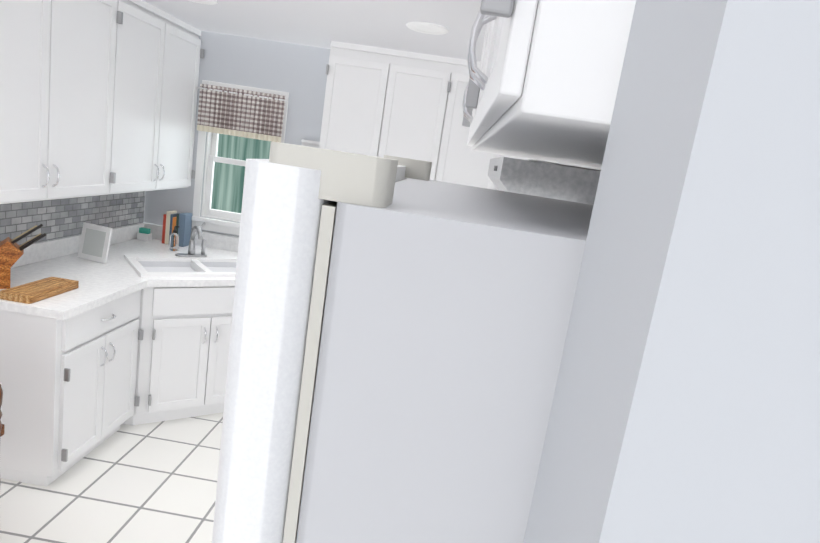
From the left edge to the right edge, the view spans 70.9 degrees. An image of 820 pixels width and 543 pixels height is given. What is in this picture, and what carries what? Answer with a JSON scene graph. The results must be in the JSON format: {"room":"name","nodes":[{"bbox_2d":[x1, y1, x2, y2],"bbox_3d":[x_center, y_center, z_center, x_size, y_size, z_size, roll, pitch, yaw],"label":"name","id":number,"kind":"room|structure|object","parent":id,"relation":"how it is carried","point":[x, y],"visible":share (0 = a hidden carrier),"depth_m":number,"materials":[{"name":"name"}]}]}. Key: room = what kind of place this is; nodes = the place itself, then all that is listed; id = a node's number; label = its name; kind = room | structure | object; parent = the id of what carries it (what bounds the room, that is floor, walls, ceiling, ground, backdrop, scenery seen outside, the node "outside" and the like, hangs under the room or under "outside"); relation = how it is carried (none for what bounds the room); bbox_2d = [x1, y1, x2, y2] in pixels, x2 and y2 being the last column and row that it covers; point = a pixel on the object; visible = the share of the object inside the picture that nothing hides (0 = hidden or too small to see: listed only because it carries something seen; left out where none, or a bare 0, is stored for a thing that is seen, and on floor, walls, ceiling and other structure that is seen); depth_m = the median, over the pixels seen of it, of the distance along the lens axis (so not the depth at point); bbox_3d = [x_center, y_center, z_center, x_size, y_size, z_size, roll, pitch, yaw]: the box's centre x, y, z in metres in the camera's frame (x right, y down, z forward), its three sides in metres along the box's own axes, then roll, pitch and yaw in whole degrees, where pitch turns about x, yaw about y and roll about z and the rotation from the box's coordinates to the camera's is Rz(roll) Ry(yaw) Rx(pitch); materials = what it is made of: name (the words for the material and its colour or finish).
{"room":"kitchen","nodes":[
{"label":"kitchen","id":0,"kind":"room"},
{"bbox_2d":[0,412,222,542],"bbox_3d":[1.136,1.637,2.012,7.250,0.060,8.540,9,11,3],"label":"floor","id":1,"kind":"structure","parent":0,"point":[154,482],"depth_m":2.77,"materials":[{"name":"tile"}]},
{"bbox_2d":[0,384,2,483],"bbox_3d":[-1.478,0.808,1.535,0.440,0.975,0.500,9,11,3],"label":"chair","id":2,"kind":"object","parent":1,"relation":"on","point":[1,394],"visible":1,"depth_m":1.67,"materials":[{"name":"brown wood"}]},
{"bbox_2d":[0,424,4,436],"bbox_3d":[-1.865,0.937,1.146,0.905,0.762,1.630,9,11,3],"label":"table","id":3,"kind":"object","parent":1,"relation":"on","point":[2,430],"visible":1,"depth_m":1.84,"materials":[{"name":"brown wood"}]},
{"bbox_2d":[0,290,143,486],"bbox_3d":[-1.856,0.522,2.949,0.659,0.872,0.677,9,11,3],"label":"base cabinet","id":4,"kind":"object","parent":1,"relation":"on","point":[70,399],"visible":0.96,"depth_m":2.67,"materials":[{"name":"white wood"}]},
{"bbox_2d":[0,243,147,319],"bbox_3d":[-1.764,-0.013,3.058,0.660,0.145,1.140,9,11,3],"label":"countertop","id":5,"kind":"structure","parent":4,"relation":"on","point":[133,264],"depth_m":3.04,"materials":[{"name":"stone"}]},
{"bbox_2d":[0,224,46,288],"bbox_3d":[-1.906,-0.082,2.666,0.375,0.308,0.110,1,14,-34],"label":"knife block","id":6,"kind":"object","parent":5,"relation":"on","point":[11,252],"visible":1,"depth_m":2.66,"materials":[{"name":"brown wood"}]},
{"bbox_2d":[0,277,78,303],"bbox_3d":[-1.718,0.083,2.684,0.145,0.035,0.340,9,11,3],"label":"cutting board","id":7,"kind":"object","parent":5,"relation":"on","point":[37,291],"visible":1,"depth_m":2.63,"materials":[{"name":"brown wood"}]},
{"bbox_2d":[122,286,234,424],"bbox_3d":[-1.516,0.400,3.818,1.204,0.872,1.117,9,11,3],"label":"base cabinet","id":8,"kind":"object","parent":1,"relation":"on","point":[182,356],"visible":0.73,"depth_m":3.40,"materials":[{"name":"white wood"}]},
{"bbox_2d":[38,223,238,286],"bbox_3d":[-0.615,0.039,3.658,2.884,0.145,1.157,9,11,3],"label":"countertop","id":9,"kind":"structure","parent":8,"relation":"on","point":[165,269],"depth_m":3.77,"materials":[{"name":"stone"}]},
{"bbox_2d":[77,222,112,263],"bbox_3d":[-1.849,-0.170,3.401,0.200,0.211,0.080,11,12,15],"label":"frame","id":10,"kind":"object","parent":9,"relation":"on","point":[94,245],"visible":0.98,"depth_m":3.38,"materials":[{"name":"white wood"}]},
{"bbox_2d":[137,227,151,240],"bbox_3d":[-1.924,-0.271,4.175,0.080,0.085,0.060,9,11,3],"label":"sponge caddy","id":11,"kind":"object","parent":9,"relation":"on","point":[144,234],"visible":1,"depth_m":4.15,"materials":[{"name":"white ceramic"}]},
{"bbox_2d":[169,226,179,250],"bbox_3d":[-1.626,-0.232,3.975,0.064,0.172,0.062,9,11,3],"label":"soap bottle","id":12,"kind":"object","parent":9,"relation":"on","point":[174,237],"visible":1,"depth_m":3.96,"materials":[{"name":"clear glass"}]},
{"bbox_2d":[162,210,192,246],"bbox_3d":[-1.690,-0.313,4.174,0.168,0.235,0.110,9,11,3],"label":"cookbooks","id":13,"kind":"object","parent":9,"relation":"on","point":[173,219],"visible":0.85,"depth_m":4.13,"materials":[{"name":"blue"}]},
{"bbox_2d":[175,222,206,256],"bbox_3d":[-1.408,-0.204,3.740,0.210,0.229,0.222,9,11,3],"label":"faucet","id":14,"kind":"object","parent":9,"relation":"on","point":[191,247],"visible":1,"depth_m":3.77,"materials":[{"name":"metal"}]},
{"bbox_2d":[212,142,593,542],"bbox_3d":[0.140,0.723,1.101,0.872,1.778,0.925,9,11,3],"label":"fridge","id":15,"kind":"object","parent":1,"relation":"on","point":[397,342],"visible":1,"depth_m":0.53,"materials":[{"name":"grey metal"}]},
{"bbox_2d":[143,31,329,237],"bbox_3d":[-0.527,-0.333,4.235,3.130,2.420,0.120,9,11,3],"label":"wall","id":16,"kind":"structure","parent":0,"point":[297,72],"depth_m":4.02,"materials":[{"name":"grey paint"}]},
{"bbox_2d":[191,228,238,236],"bbox_3d":[-0.442,-0.262,4.174,2.673,0.284,0.006,9,11,3],"label":"tile backsplash","id":17,"kind":"structure","parent":16,"relation":"attached to","point":[218,233],"depth_m":4.25,"materials":[{"name":"grey tile"}]},
{"bbox_2d":[192,80,288,234],"bbox_3d":[-1.225,-0.793,4.169,0.655,1.055,0.150,9,11,3],"label":"window","id":18,"kind":"structure","parent":16,"relation":"in","point":[216,224],"depth_m":4.19,"materials":[{"name":"white wood"}]},
{"bbox_2d":[197,84,287,142],"bbox_3d":[-1.185,-1.106,4.026,0.650,0.320,0.043,9,11,3],"label":"valance","id":19,"kind":"object","parent":18,"relation":"attached to","point":[241,113],"visible":1,"depth_m":4.02,"materials":[{"name":"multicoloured fabric"}]},
{"bbox_2d":[301,139,319,147],"bbox_3d":[-0.705,-0.668,4.020,0.200,0.481,0.200,9,11,3],"label":"corner shelf","id":20,"kind":"object","parent":16,"relation":"attached to","point":[309,143],"visible":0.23,"depth_m":4.07,"materials":[{"name":"white"}]},
{"bbox_2d":[319,41,394,156],"bbox_3d":[-0.372,-0.912,3.873,0.390,1.106,0.346,9,11,3],"label":"upper cabinet","id":21,"kind":"object","parent":16,"relation":"attached to","point":[380,102],"depth_m":3.66,"materials":[{"name":"white wood"}]},
{"bbox_2d":[379,50,454,180],"bbox_3d":[0.012,-0.850,3.854,0.389,1.106,0.346,9,11,3],"label":"upper cabinet","id":22,"kind":"object","parent":16,"relation":"attached to","point":[419,91],"depth_m":3.64,"materials":[{"name":"white wood"}]},
{"bbox_2d":[439,58,502,189],"bbox_3d":[0.396,-0.789,3.835,0.389,1.106,0.346,9,11,3],"label":"upper cabinet","id":23,"kind":"object","parent":16,"relation":"attached to","point":[459,164],"depth_m":3.67,"materials":[{"name":"white wood"}]},
{"bbox_2d":[503,155,526,159],"bbox_3d":[0.779,-0.728,3.816,0.389,1.106,0.346,9,11,3],"label":"upper cabinet","id":24,"kind":"object","parent":16,"relation":"attached to","point":[503,155],"depth_m":3.65,"materials":[{"name":"white wood"}]},
{"bbox_2d":[143,0,487,60],"bbox_3d":[1.496,-0.770,1.532,7.250,0.060,8.540,9,11,3],"label":"ceiling","id":25,"kind":"structure","parent":0,"point":[325,23],"depth_m":3.13,"materials":[{"name":"white paint"}]},
{"bbox_2d":[188,0,217,4],"bbox_3d":[-1.095,-1.400,2.948,0.216,0.012,0.216,9,11,3],"label":"recessed light","id":26,"kind":"object","parent":25,"relation":"in","point":[210,2],"visible":1,"depth_m":3.00,"materials":[{"name":"white"}]},
{"bbox_2d":[406,22,448,34],"bbox_3d":[0.086,-1.206,2.859,0.216,0.012,0.216,9,11,3],"label":"recessed light","id":27,"kind":"object","parent":25,"relation":"in","point":[428,28],"visible":1,"depth_m":2.84,"materials":[{"name":"white"}]},
{"bbox_2d":[523,0,819,542],"bbox_3d":[0.329,0.547,0.470,0.547,2.417,0.172,9,11,3],"label":"wall","id":28,"kind":"structure","parent":0,"point":[685,407],"depth_m":0.31,"materials":[{"name":"grey paint"}]},
{"bbox_2d":[467,0,635,163],"bbox_3d":[0.440,-0.400,0.576,0.636,0.586,0.385,9,11,3],"label":"upper cabinet","id":29,"kind":"object","parent":28,"relation":"attached to","point":[543,82],"depth_m":0.45,"materials":[{"name":"white wood"}]},
{"bbox_3d":[-2.276,0.049,1.008,0.120,2.420,6.620,9,11,3],"label":"wall","id":30,"kind":"structure","parent":0,"visible":0},
{"bbox_2d":[0,0,55,203],"bbox_3d":[-1.825,-0.841,2.377,0.346,1.086,0.502,9,11,3],"label":"upper cabinet","id":31,"kind":"object","parent":30,"relation":"attached to","point":[27,27],"depth_m":2.51,"materials":[{"name":"white wood"}]},
{"bbox_2d":[0,191,144,244],"bbox_3d":[-2.028,-0.347,3.359,0.006,0.304,1.802,9,11,3],"label":"tile backsplash","id":32,"kind":"structure","parent":30,"relation":"attached to","point":[61,218],"depth_m":3.41,"materials":[{"name":"tile"}]},
{"bbox_2d":[52,0,123,199],"bbox_3d":[-1.786,-0.933,2.869,0.346,1.086,0.502,9,11,3],"label":"upper cabinet","id":33,"kind":"object","parent":30,"relation":"attached to","point":[98,97],"depth_m":2.89,"materials":[{"name":"white wood"}]},
{"bbox_2d":[116,0,203,193],"bbox_3d":[-1.727,-1.071,3.607,0.346,1.086,1.004,9,11,3],"label":"upper cabinet","id":34,"kind":"object","parent":30,"relation":"attached to","point":[161,53],"depth_m":3.54,"materials":[{"name":"white wood"}]},
{"bbox_3d":[0.674,0.520,0.860,0.080,2.420,6.620,9,11,3],"label":"wall","id":35,"kind":"structure","parent":0,"visible":0},
{"bbox_2d":[466,8,485,111],"bbox_3d":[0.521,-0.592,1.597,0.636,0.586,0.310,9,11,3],"label":"upper cabinet","id":36,"kind":"object","parent":35,"relation":"attached to","point":[483,9],"depth_m":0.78,"materials":[{"name":"white wood"}]},
{"bbox_2d":[466,12,600,169],"bbox_3d":[0.497,-0.535,1.294,0.636,0.586,0.310,9,11,3],"label":"upper cabinet","id":37,"kind":"object","parent":35,"relation":"attached to","point":[483,13],"depth_m":1.62,"materials":[{"name":"white wood"}]},
{"bbox_2d":[466,0,601,167],"bbox_3d":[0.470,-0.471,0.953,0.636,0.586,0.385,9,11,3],"label":"upper cabinet","id":38,"kind":"object","parent":35,"relation":"attached to","point":[476,147],"depth_m":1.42,"materials":[{"name":"white wood"}]},
{"bbox_2d":[527,159,600,170],"bbox_3d":[0.694,-0.678,2.158,0.379,0.587,0.838,9,11,3],"label":"upper cabinet","id":39,"kind":"object","parent":35,"relation":"attached to","point":[563,164],"depth_m":1.97,"materials":[{"name":"white wood"}]},
{"bbox_2d":[488,157,600,204],"bbox_3d":[0.573,-0.329,2.275,0.502,0.164,0.760,9,11,3],"label":"range hood","id":40,"kind":"object","parent":39,"relation":"attached to","point":[546,180],"visible":0.44,"depth_m":1.90,"materials":[{"name":"metal"}]},
{"label":"outside","id":41,"kind":"structure","parent":0,"visible":0},
{"bbox_2d":[211,134,271,212],"bbox_3d":[-1.183,-0.912,4.628,1.515,2.000,0.001,9,11,3],"label":"curtain","id":42,"kind":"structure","parent":41,"point":[228,187],"depth_m":4.67,"materials":[{"name":"green fabric"}]}
]}

